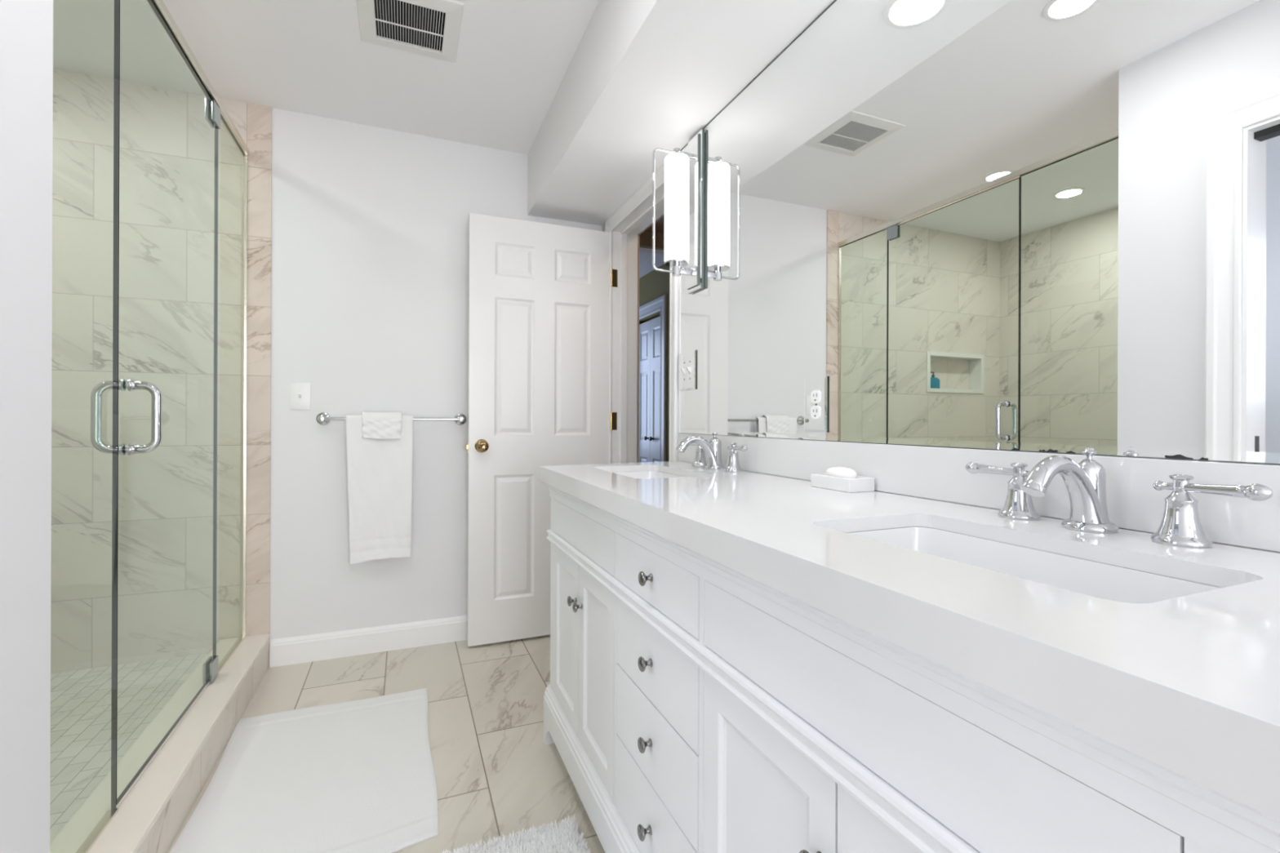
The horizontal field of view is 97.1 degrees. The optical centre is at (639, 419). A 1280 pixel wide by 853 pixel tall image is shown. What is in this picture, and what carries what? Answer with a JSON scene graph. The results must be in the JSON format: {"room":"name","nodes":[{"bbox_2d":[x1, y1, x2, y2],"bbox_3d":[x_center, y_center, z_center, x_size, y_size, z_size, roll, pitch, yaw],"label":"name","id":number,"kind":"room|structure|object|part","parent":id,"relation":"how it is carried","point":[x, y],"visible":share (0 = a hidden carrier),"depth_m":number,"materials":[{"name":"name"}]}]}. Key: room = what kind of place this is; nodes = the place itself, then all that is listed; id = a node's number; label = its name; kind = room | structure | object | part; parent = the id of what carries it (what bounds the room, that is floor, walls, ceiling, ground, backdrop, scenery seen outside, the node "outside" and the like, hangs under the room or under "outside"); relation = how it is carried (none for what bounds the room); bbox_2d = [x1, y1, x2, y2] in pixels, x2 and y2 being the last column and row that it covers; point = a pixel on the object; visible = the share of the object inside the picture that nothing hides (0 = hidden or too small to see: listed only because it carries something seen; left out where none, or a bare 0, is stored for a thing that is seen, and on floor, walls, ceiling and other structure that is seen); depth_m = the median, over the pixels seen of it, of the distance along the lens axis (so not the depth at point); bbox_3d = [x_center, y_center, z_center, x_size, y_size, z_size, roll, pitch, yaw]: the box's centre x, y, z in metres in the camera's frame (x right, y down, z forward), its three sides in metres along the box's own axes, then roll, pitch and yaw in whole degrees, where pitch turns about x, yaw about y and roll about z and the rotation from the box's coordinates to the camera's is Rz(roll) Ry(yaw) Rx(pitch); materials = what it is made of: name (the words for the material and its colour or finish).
{"room":"bathroom","nodes":[
{"label":"bathroom","id":0,"kind":"room"},
{"bbox_2d":[0,0,53,852],"bbox_3d":[-0.226,-0.140,-1.112,0.121,2.479,4.522,0,0,-23],"label":"wall","id":1,"kind":"structure","parent":0,"point":[26,26],"depth_m":0.93,"materials":[{"name":"white paint"}]},
{"bbox_2d":[145,0,248,156],"bbox_3d":[-1.410,-1.163,1.718,0.030,0.028,1.612,0,0,-23],"label":"header","id":2,"kind":"object","parent":1,"relation":"attached to","point":[159,5],"visible":0.8,"depth_m":1.84,"materials":[{"name":"silver metal"}]},
{"bbox_2d":[49,653,208,843],"bbox_3d":[-2.187,1.071,1.407,1.494,0.142,1.613,0,0,-23],"label":"floor","id":3,"kind":"structure","parent":0,"point":[81,700],"depth_m":1.90,"materials":[{"name":"tile"}]},
{"bbox_2d":[50,67,603,673],"bbox_3d":[-1.649,-0.145,2.568,3.370,2.479,0.120,0,0,-23],"label":"wall","id":4,"kind":"structure","parent":0,"point":[166,140],"depth_m":2.45,"materials":[{"name":"paint"}]},
{"bbox_2d":[245,102,271,646],"bbox_3d":[-1.700,-0.145,2.537,0.093,2.479,0.118,0,0,-23],"label":"jamb","id":5,"kind":"object","parent":4,"relation":"attached to","point":[259,117],"visible":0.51,"depth_m":2.48,"materials":[{"name":"beige stone"}]},
{"bbox_2d":[289,382,311,409],"bbox_3d":[-1.530,-0.106,2.543,0.080,0.122,0.018,0,0,-23],"label":"light switch","id":6,"kind":"object","parent":4,"relation":"attached to","point":[300,393],"visible":1,"depth_m":2.55,"materials":[{"name":"white plastic"}]},
{"bbox_2d":[269,615,467,667],"bbox_3d":[-0.931,1.038,2.796,1.532,0.118,0.014,0,0,-23],"label":"baseboard","id":7,"kind":"structure","parent":4,"relation":"attached to","point":[332,645],"depth_m":2.64,"materials":[{"name":"white paint"}]},
{"bbox_2d":[315,412,466,425],"bbox_3d":[-1.157,-0.004,2.663,0.660,0.060,0.083,0,0,-23],"label":"towel bar","id":8,"kind":"object","parent":4,"relation":"attached to","point":[322,418],"visible":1,"depth_m":2.67,"materials":[{"name":"silver metal"}]},
{"bbox_3d":[-1.434,-0.005,2.548,0.060,0.060,0.083,0,0,-23],"label":"post","id":9,"kind":"part","parent":8,"relation":"part of","materials":[{"name":"silver metal"}]},
{"bbox_2d":[346,414,413,564],"bbox_3d":[-1.202,0.316,2.612,0.283,0.679,0.057,0,0,-23],"label":"bath towel","id":10,"kind":"object","parent":8,"relation":"hanging from","point":[380,471],"visible":0.94,"depth_m":2.60,"materials":[{"name":"white fabric"}]},
{"bbox_2d":[361,411,401,439],"bbox_3d":[-1.193,0.026,2.616,0.166,0.127,0.078,0,0,-23],"label":"washcloth","id":11,"kind":"object","parent":10,"relation":"on","point":[375,424],"visible":0.99,"depth_m":2.59,"materials":[{"name":"white fabric"}]},
{"bbox_3d":[-0.880,-0.003,2.779,0.060,0.060,0.083,0,0,-23],"label":"post","id":12,"kind":"part","parent":8,"relation":"part of","materials":[{"name":"silver metal"}]},
{"bbox_2d":[53,0,664,278],"bbox_3d":[-0.590,-1.411,1.052,4.390,0.139,9.000,0,0,-23],"label":"ceiling","id":13,"kind":"structure","parent":0,"point":[310,57],"depth_m":2.18,"materials":[{"name":"white paint"}]},
{"bbox_2d":[355,0,464,62],"bbox_3d":[-0.800,-1.375,1.965,0.330,0.012,0.337,0,0,-23],"label":"ceiling vent","id":14,"kind":"object","parent":13,"relation":"in","point":[431,28],"visible":1,"depth_m":1.97,"materials":[{"name":"white plastic"}]},
{"bbox_2d":[639,230,664,254],"bbox_3d":[0.005,-1.319,4.160,0.900,0.119,0.120,0,0,-23],"label":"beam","id":15,"kind":"structure","parent":13,"relation":"attached to","point":[645,237],"depth_m":4.14,"materials":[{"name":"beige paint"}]},
{"bbox_2d":[168,635,605,852],"bbox_3d":[0.250,1.152,-0.021,1.848,0.100,6.365,0,0,-23],"label":"floor","id":16,"kind":"structure","parent":0,"point":[496,775],"depth_m":2.09,"materials":[{"name":"beige tile"}]},
{"bbox_2d":[49,633,269,852],"bbox_3d":[-1.414,1.021,1.724,0.182,0.149,1.623,0,0,-23],"label":"shower curb","id":17,"kind":"object","parent":16,"relation":"on","point":[149,819],"visible":1,"depth_m":1.59,"materials":[{"name":"beige stone"}]},
{"bbox_2d":[75,0,119,852],"bbox_3d":[-1.187,-0.100,1.169,0.020,2.094,0.426,0,0,-23],"label":"glass panel","id":18,"kind":"object","parent":17,"relation":"on","point":[91,840],"visible":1,"depth_m":1.37,"materials":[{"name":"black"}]},
{"bbox_3d":[-1.187,-0.102,1.170,0.010,2.090,0.424,0,0,-23],"label":"glass pane","id":19,"kind":"part","parent":18,"relation":"part of","materials":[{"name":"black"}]},
{"bbox_2d":[89,0,220,808],"bbox_3d":[-1.420,-0.100,1.728,0.141,2.090,0.778,0,0,-23],"label":"shower door","id":20,"kind":"structure","parent":17,"relation":"on","point":[212,112],"depth_m":1.61,"materials":[{"name":"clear glass"}]},
{"bbox_3d":[-1.328,-0.006,1.409,0.066,0.192,0.030,0,0,-23],"label":"pull handle","id":21,"kind":"part","parent":20,"relation":"part of","materials":[{"name":"silver metal"}]},
{"bbox_3d":[-1.258,-0.006,1.438,0.066,0.192,0.030,0,0,-23],"label":"pull handle","id":22,"kind":"part","parent":20,"relation":"part of","materials":[{"name":"silver metal"}]},
{"bbox_2d":[215,114,247,672],"bbox_3d":[-1.648,-0.102,2.276,0.020,2.094,0.403,0,0,-23],"label":"shower door frame","id":23,"kind":"structure","parent":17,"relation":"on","point":[244,158],"depth_m":2.46,"materials":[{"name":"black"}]},
{"bbox_2d":[169,688,438,852],"bbox_3d":[-0.976,1.091,1.744,0.648,0.012,0.972,0,0,-23],"label":"bath mat","id":24,"kind":"object","parent":16,"relation":"on","point":[353,776],"visible":1,"depth_m":1.68,"materials":[{"name":"white fabric"}]},
{"bbox_2d":[441,813,591,852],"bbox_3d":[-0.430,1.082,1.129,0.800,0.033,0.573,0,0,-23],"label":"bath rug","id":25,"kind":"object","parent":16,"relation":"on","point":[562,837],"visible":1,"depth_m":1.44,"materials":[{"name":"white fabric"}]},
{"bbox_2d":[543,483,1279,852],"bbox_3d":[0.266,0.657,1.223,0.568,0.890,1.777,0,0,-23],"label":"vanity cabinet","id":26,"kind":"object","parent":16,"relation":"on","point":[693,703],"visible":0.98,"depth_m":0.73,"materials":[{"name":"white paint"}]},
{"bbox_3d":[-0.226,0.660,1.751,0.016,0.497,0.293,0,0,-23],"label":"cabinet door","id":27,"kind":"part","parent":26,"relation":"part of","materials":[{"name":"white paint"}]},
{"bbox_3d":[-0.196,0.522,1.629,0.026,0.029,0.029,0,0,-23],"label":"knob","id":28,"kind":"part","parent":26,"relation":"part of","materials":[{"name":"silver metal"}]},
{"bbox_3d":[-0.175,0.522,1.577,0.026,0.029,0.029,0,0,-23],"label":"knob","id":29,"kind":"part","parent":26,"relation":"part of","materials":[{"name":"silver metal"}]},
{"bbox_3d":[0.028,0.970,1.124,0.036,0.118,1.777,0,0,-23],"label":"molding","id":30,"kind":"part","parent":26,"relation":"part of","materials":[{"name":"white paint"}]},
{"bbox_3d":[-0.112,0.660,1.477,0.016,0.497,0.293,0,0,-23],"label":"cabinet door","id":31,"kind":"part","parent":26,"relation":"part of","materials":[{"name":"white paint"}]},
{"bbox_3d":[0.009,0.826,1.133,0.026,0.029,0.029,0,0,-23],"label":"knob","id":32,"kind":"part","parent":26,"relation":"part of","materials":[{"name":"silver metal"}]},
{"bbox_3d":[0.010,0.651,1.133,0.026,0.029,0.029,0,0,-23],"label":"knob","id":33,"kind":"part","parent":26,"relation":"part of","materials":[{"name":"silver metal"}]},
{"bbox_3d":[0.010,0.489,1.133,0.026,0.029,0.029,0,0,-23],"label":"knob","id":34,"kind":"part","parent":26,"relation":"part of","materials":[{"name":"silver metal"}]},
{"bbox_3d":[0.011,0.318,1.133,0.026,0.029,0.029,0,0,-23],"label":"knob","id":35,"kind":"part","parent":26,"relation":"part of","materials":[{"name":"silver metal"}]},
{"bbox_3d":[0.028,0.823,1.141,0.016,0.173,0.396,0,0,-23],"label":"drawer","id":36,"kind":"part","parent":26,"relation":"part of","materials":[{"name":"white paint"}]},
{"bbox_3d":[0.029,0.652,1.141,0.016,0.162,0.396,0,0,-23],"label":"drawer","id":37,"kind":"part","parent":26,"relation":"part of","materials":[{"name":"white paint"}]},
{"bbox_3d":[0.029,0.490,1.141,0.016,0.155,0.396,0,0,-23],"label":"drawer","id":38,"kind":"part","parent":26,"relation":"part of","materials":[{"name":"white paint"}]},
{"bbox_3d":[0.030,0.319,1.141,0.016,0.106,0.396,0,0,-23],"label":"drawer","id":39,"kind":"part","parent":26,"relation":"part of","materials":[{"name":"white paint"}]},
{"bbox_3d":[0.031,0.392,1.121,0.026,0.036,1.751,0,0,-23],"label":"rail","id":40,"kind":"part","parent":26,"relation":"part of","materials":[{"name":"white paint"}]},
{"bbox_3d":[0.172,0.661,0.797,0.016,0.497,0.309,0,0,-23],"label":"cabinet door","id":41,"kind":"part","parent":26,"relation":"part of","materials":[{"name":"white paint"}]},
{"bbox_3d":[0.204,0.524,0.668,0.026,0.029,0.029,0,0,-23],"label":"knob","id":42,"kind":"part","parent":26,"relation":"part of","materials":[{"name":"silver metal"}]},
{"bbox_3d":[0.292,0.662,0.508,0.016,0.497,0.309,0,0,-23],"label":"cabinet door","id":43,"kind":"part","parent":26,"relation":"part of","materials":[{"name":"white paint"}]},
{"bbox_2d":[538,461,1279,820],"bbox_3d":[0.250,0.186,1.247,0.567,0.050,1.860,0,0,-23],"label":"countertop","id":44,"kind":"structure","parent":26,"relation":"on","point":[1188,686],"depth_m":0.51,"materials":[{"name":"white stone"}]},
{"bbox_2d":[614,471,687,479],"bbox_3d":[0.027,0.258,1.778,0.274,0.150,0.458,0,0,-23],"label":"undermount sink","id":45,"kind":"object","parent":44,"relation":"in","point":[641,474],"visible":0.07,"depth_m":1.99,"materials":[{"name":"white ceramic"}]},
{"bbox_2d":[675,431,747,472],"bbox_3d":[0.198,0.101,1.847,0.180,0.122,0.394,0,0,-23],"label":"faucet","id":46,"kind":"object","parent":44,"relation":"on","point":[713,449],"visible":1,"depth_m":1.84,"materials":[{"name":"silver metal"}]},
{"bbox_3d":[0.195,0.083,1.993,0.025,0.025,0.120,0,0,-29],"label":"lever","id":47,"kind":"part","parent":46,"relation":"part of","materials":[{"name":"silver metal"}]},
{"bbox_3d":[0.209,0.127,1.967,0.060,0.068,0.060,0,0,-23],"label":"handle","id":48,"kind":"part","parent":46,"relation":"part of","materials":[{"name":"silver metal"}]},
{"bbox_3d":[0.200,0.105,1.847,0.171,0.112,0.068,0,0,-23],"label":"spout","id":49,"kind":"part","parent":46,"relation":"part of","materials":[{"name":"silver metal"}]},
{"bbox_3d":[0.292,0.128,1.770,0.060,0.068,0.060,0,0,-23],"label":"handle","id":50,"kind":"part","parent":46,"relation":"part of","materials":[{"name":"silver metal"}]},
{"bbox_3d":[0.300,0.083,1.741,0.025,0.025,0.120,0,0,-16],"label":"lever","id":51,"kind":"part","parent":46,"relation":"part of","materials":[{"name":"silver metal"}]},
{"bbox_2d":[810,473,874,492],"bbox_3d":[0.476,0.147,1.333,0.075,0.030,0.130,0,0,-23],"label":"soap dish","id":52,"kind":"object","parent":44,"relation":"on","point":[859,484],"visible":0.85,"depth_m":1.28,"materials":[{"name":"white ceramic"}]},
{"bbox_2d":[825,466,857,479],"bbox_3d":[0.474,0.127,1.333,0.050,0.029,0.080,0,0,-23],"label":"soap bar","id":53,"kind":"object","parent":52,"relation":"in","point":[838,472],"visible":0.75,"depth_m":1.31,"materials":[{"name":"white"}]},
{"bbox_2d":[845,526,1222,603],"bbox_3d":[0.460,0.260,0.739,0.274,0.150,0.458,0,0,-23],"label":"undermount sink","id":54,"kind":"object","parent":44,"relation":"in","point":[1085,576],"visible":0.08,"depth_m":0.79,"materials":[{"name":"white ceramic"}]},
{"bbox_2d":[964,447,1273,547],"bbox_3d":[0.623,0.102,0.826,0.180,0.122,0.394,0,0,-23],"label":"faucet","id":55,"kind":"object","parent":44,"relation":"on","point":[1085,481],"visible":1,"depth_m":0.81,"materials":[{"name":"silver metal"}]},
{"bbox_3d":[0.621,0.085,0.973,0.025,0.025,0.120,0,0,-29],"label":"lever","id":56,"kind":"part","parent":55,"relation":"part of","materials":[{"name":"silver metal"}]},
{"bbox_3d":[0.635,0.129,0.946,0.060,0.068,0.060,0,0,-23],"label":"handle","id":57,"kind":"part","parent":55,"relation":"part of","materials":[{"name":"silver metal"}]},
{"bbox_3d":[0.626,0.107,0.827,0.171,0.112,0.068,0,0,-23],"label":"spout","id":58,"kind":"part","parent":55,"relation":"part of","materials":[{"name":"silver metal"}]},
{"bbox_3d":[0.673,0.051,0.846,0.020,0.018,0.020,0,0,-23],"label":"lift knob","id":59,"kind":"part","parent":55,"relation":"part of","materials":[{"name":"silver metal"}]},
{"bbox_3d":[0.717,0.129,0.749,0.060,0.068,0.060,0,0,-23],"label":"handle","id":60,"kind":"part","parent":55,"relation":"part of","materials":[{"name":"silver metal"}]},
{"bbox_3d":[0.726,0.085,0.720,0.025,0.025,0.120,0,0,-16],"label":"lever","id":61,"kind":"part","parent":55,"relation":"part of","materials":[{"name":"silver metal"}]},
{"bbox_2d":[639,263,669,461],"bbox_3d":[0.621,-0.186,3.996,0.120,2.579,4.500,0,0,-23],"label":"wall","id":62,"kind":"structure","parent":0,"point":[655,284],"depth_m":4.92,"materials":[{"name":"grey paint"}]},
{"bbox_2d":[638,316,660,462],"bbox_3d":[0.086,0.089,5.182,0.074,2.005,0.596,0,0,-23],"label":"door","id":63,"kind":"structure","parent":62,"relation":"in","point":[650,331],"depth_m":5.19,"materials":[{"name":"white paint"}]},
{"bbox_2d":[639,294,666,462],"bbox_3d":[0.056,0.019,5.169,0.020,2.164,0.827,0,0,-23],"label":"trim","id":64,"kind":"structure","parent":62,"relation":"attached to","point":[660,304],"depth_m":4.84,"materials":[{"name":"white paint"}]},
{"bbox_2d":[527,0,834,226],"bbox_3d":[0.854,-1.217,0.216,0.559,0.315,6.145,0,0,-23],"label":"soffit","id":65,"kind":"structure","parent":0,"point":[642,77],"depth_m":1.87,"materials":[{"name":"white paint"}]},
{"bbox_2d":[603,225,1279,552],"bbox_3d":[1.044,0.023,0.297,0.144,2.164,6.145,0,0,-23],"label":"wall","id":66,"kind":"structure","parent":0,"point":[604,225],"depth_m":0.98,"materials":[{"name":"white paint"}]},
{"bbox_2d":[466,213,617,646],"bbox_3d":[-0.483,0.049,2.856,0.762,2.072,0.171,0,0,-23],"label":"door","id":67,"kind":"structure","parent":66,"relation":"in","point":[539,293],"depth_m":2.80,"materials":[{"name":"white paint"}]},
{"bbox_3d":[-0.750,0.126,2.689,0.064,0.064,0.069,0,0,-23],"label":"knob","id":68,"kind":"part","parent":67,"relation":"part of","materials":[{"name":"gold metal"}]},
{"bbox_2d":[604,163,679,463],"bbox_3d":[0.056,0.019,2.667,0.184,2.164,0.862,0,0,-23],"label":"trim","id":69,"kind":"structure","parent":66,"relation":"attached to","point":[624,226],"depth_m":2.98,"materials":[{"name":"white paint"}]},
{"bbox_3d":[0.132,0.019,2.699,0.020,2.164,0.862,0,0,-23],"label":"door casing","id":70,"kind":"part","parent":69,"relation":"part of","materials":[{"name":"beige paint"}]},
{"bbox_2d":[678,433,1279,552],"bbox_3d":[0.528,0.109,1.334,0.010,0.107,1.936,0,0,-23],"label":"backsplash","id":71,"kind":"structure","parent":66,"relation":"attached to","point":[932,473],"depth_m":0.98,"materials":[{"name":"white stone"}]},
{"bbox_2d":[678,0,1279,464],"bbox_3d":[0.532,-0.502,1.333,0.007,1.114,1.953,0,0,-23],"label":"wall mirror","id":72,"kind":"object","parent":66,"relation":"attached to","point":[1051,226],"visible":0.98,"depth_m":1.02,"materials":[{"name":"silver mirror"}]},
{"bbox_2d":[652,128,704,293],"bbox_3d":[0.129,-0.764,2.058,0.181,0.574,0.108,0,0,-23],"label":"wall sconce","id":73,"kind":"object","parent":72,"relation":"attached to","point":[684,172],"visible":1,"depth_m":2.04,"materials":[{"name":"white glass"}]},
{"bbox_3d":[0.118,-0.756,2.055,0.159,0.442,0.008,0,0,-23],"label":"wire frame","id":74,"kind":"part","parent":73,"relation":"part of","materials":[{"name":"silver metal"}]},
{"bbox_3d":[0.134,-0.765,2.061,0.089,0.381,0.089,0,0,-23],"label":"lamp shade","id":75,"kind":"part","parent":73,"relation":"part of","materials":[{"name":"white glass"}]},
{"bbox_3d":[0.135,-0.550,2.064,0.089,0.047,0.097,0,0,28],"label":"arm","id":76,"kind":"part","parent":73,"relation":"part of","materials":[{"name":"silver metal"}]},
{"bbox_3d":[0.157,-0.971,2.070,0.078,0.031,0.030,0,0,-23],"label":"arm","id":77,"kind":"part","parent":73,"relation":"part of","materials":[{"name":"silver metal"}]},
{"bbox_2d":[678,349,696,391],"bbox_3d":[0.174,-0.187,2.159,0.017,0.147,0.140,0,0,-23],"label":"light switch","id":78,"kind":"object","parent":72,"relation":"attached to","point":[686,360],"visible":1,"depth_m":2.15,"materials":[{"name":"white plastic"}]},
{"bbox_2d":[804,375,827,432],"bbox_3d":[0.459,-0.040,1.484,0.007,0.145,0.090,0,0,-23],"label":"power outlet","id":79,"kind":"object","parent":72,"relation":"attached to","point":[815,388],"visible":1,"depth_m":1.48,"materials":[{"name":"white plastic"}]},
{"bbox_2d":[810,390,820,403],"bbox_3d":[0.460,-0.060,1.478,0.003,0.035,0.033,0,0,-23],"label":"receptacle","id":80,"kind":"object","parent":79,"relation":"attached to","point":[815,394],"depth_m":1.48,"materials":[{"name":"grey plastic"}]},
{"bbox_2d":[810,405,820,418],"bbox_3d":[0.459,-0.019,1.478,0.003,0.035,0.033,0,0,-23],"label":"receptacle","id":81,"kind":"object","parent":79,"relation":"attached to","point":[815,410],"depth_m":1.48,"materials":[{"name":"grey plastic"}]},
{"bbox_2d":[1046,448,1057,452],"bbox_3d":[0.688,0.051,0.944,0.001,0.005,0.021,0,0,-23],"label":"mirror edge damage","id":82,"kind":"object","parent":72,"relation":"attached to","point":[1047,450],"depth_m":0.94,"materials":[{"name":"grey"}]},
{"bbox_2d":[1164,454,1192,459],"bbox_3d":[0.753,0.051,0.789,0.001,0.006,0.031,0,0,-23],"label":"mirror edge damage","id":83,"kind":"object","parent":72,"relation":"attached to","point":[1166,456],"depth_m":0.79,"materials":[{"name":"grey"}]},
{"bbox_3d":[-0.670,-0.191,4.468,0.100,2.579,2.635,0,0,-23],"label":"wall","id":84,"kind":"structure","parent":0,"visible":0},
{"bbox_2d":[639,244,664,251],"bbox_3d":[0.029,-1.253,4.100,0.900,0.017,0.010,0,0,-23],"label":"trim","id":85,"kind":"structure","parent":84,"relation":"attached to","point":[640,246],"depth_m":4.12,"materials":[{"name":"white paint"}]}
]}

